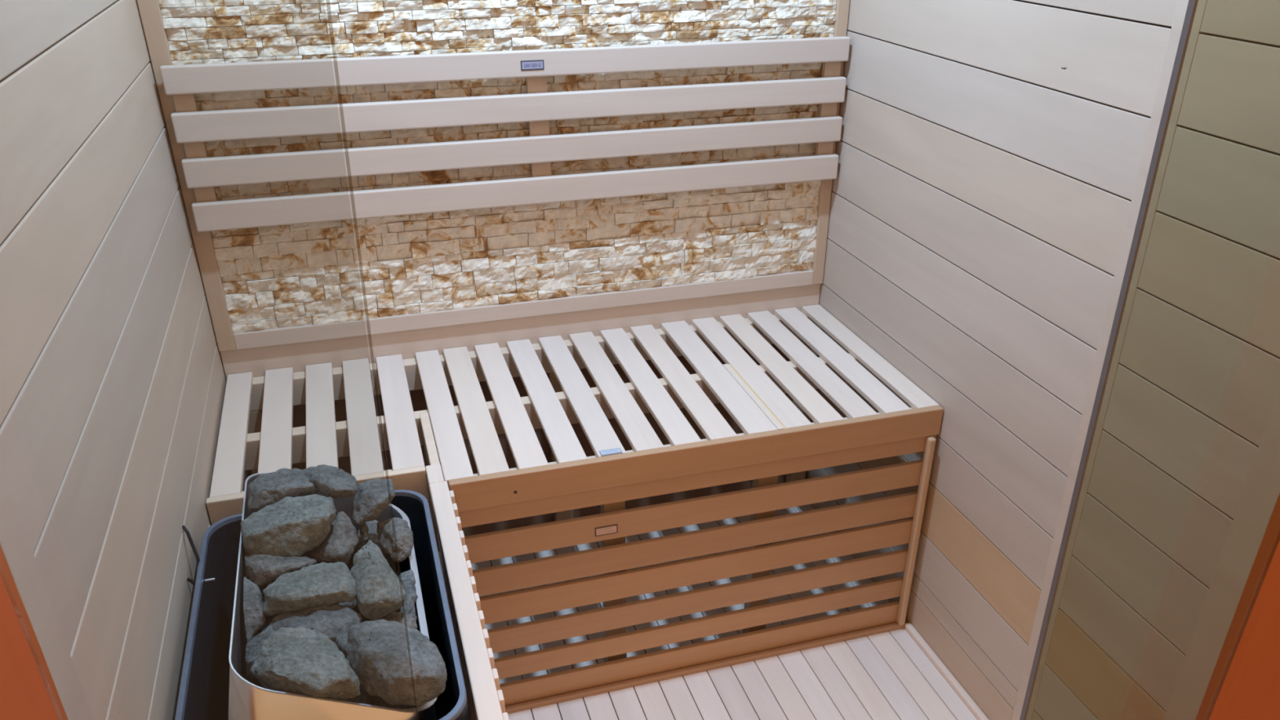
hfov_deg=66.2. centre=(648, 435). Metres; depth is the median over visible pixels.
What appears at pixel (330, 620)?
stone
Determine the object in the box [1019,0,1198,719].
trim
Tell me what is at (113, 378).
wall
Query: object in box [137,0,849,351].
wall panel
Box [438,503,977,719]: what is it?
floor
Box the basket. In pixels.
[228,475,436,719]
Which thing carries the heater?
attached to the wall at (113, 378)
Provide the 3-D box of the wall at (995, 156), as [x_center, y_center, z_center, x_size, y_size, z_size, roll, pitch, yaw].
[0.538,-0.478,1.362,0.051,1.978,1.123,-8,31,-15]
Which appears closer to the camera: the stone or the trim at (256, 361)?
the stone
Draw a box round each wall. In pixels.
[0,0,248,719]
[150,59,792,551]
[804,0,1279,719]
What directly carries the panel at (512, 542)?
attached to the bench
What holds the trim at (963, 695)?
attached to the wall at (995, 156)
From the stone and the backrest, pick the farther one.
the backrest
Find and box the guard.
[425,463,509,719]
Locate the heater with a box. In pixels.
[174,464,469,719]
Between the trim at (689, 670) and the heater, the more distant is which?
the trim at (689, 670)
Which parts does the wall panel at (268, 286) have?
frame rail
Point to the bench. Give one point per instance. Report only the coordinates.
(775, 428)
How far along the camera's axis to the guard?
1.22 m
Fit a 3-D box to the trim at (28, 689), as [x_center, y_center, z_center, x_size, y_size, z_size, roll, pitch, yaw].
[-0.591,0.021,0.500,0.360,2.060,0.142,-8,31,-15]
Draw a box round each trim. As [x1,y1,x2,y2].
[0,546,67,719]
[220,284,820,379]
[505,622,904,713]
[904,622,988,719]
[1019,0,1198,719]
[1195,493,1279,719]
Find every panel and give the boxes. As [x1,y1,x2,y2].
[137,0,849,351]
[457,435,937,706]
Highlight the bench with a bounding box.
[205,304,943,662]
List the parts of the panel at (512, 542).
label plate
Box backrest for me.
[160,35,850,231]
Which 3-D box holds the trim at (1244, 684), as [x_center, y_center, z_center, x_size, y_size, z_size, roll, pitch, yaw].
[0.868,-0.196,0.890,0.360,2.060,0.142,-8,31,-15]
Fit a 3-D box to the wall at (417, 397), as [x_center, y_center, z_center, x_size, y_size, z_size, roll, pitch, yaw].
[-0.208,-0.654,1.676,1.207,1.970,0.038,-8,31,-15]
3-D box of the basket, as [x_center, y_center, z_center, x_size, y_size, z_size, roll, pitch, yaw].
[-0.399,0.288,1.211,0.248,0.363,0.434,-8,31,-15]

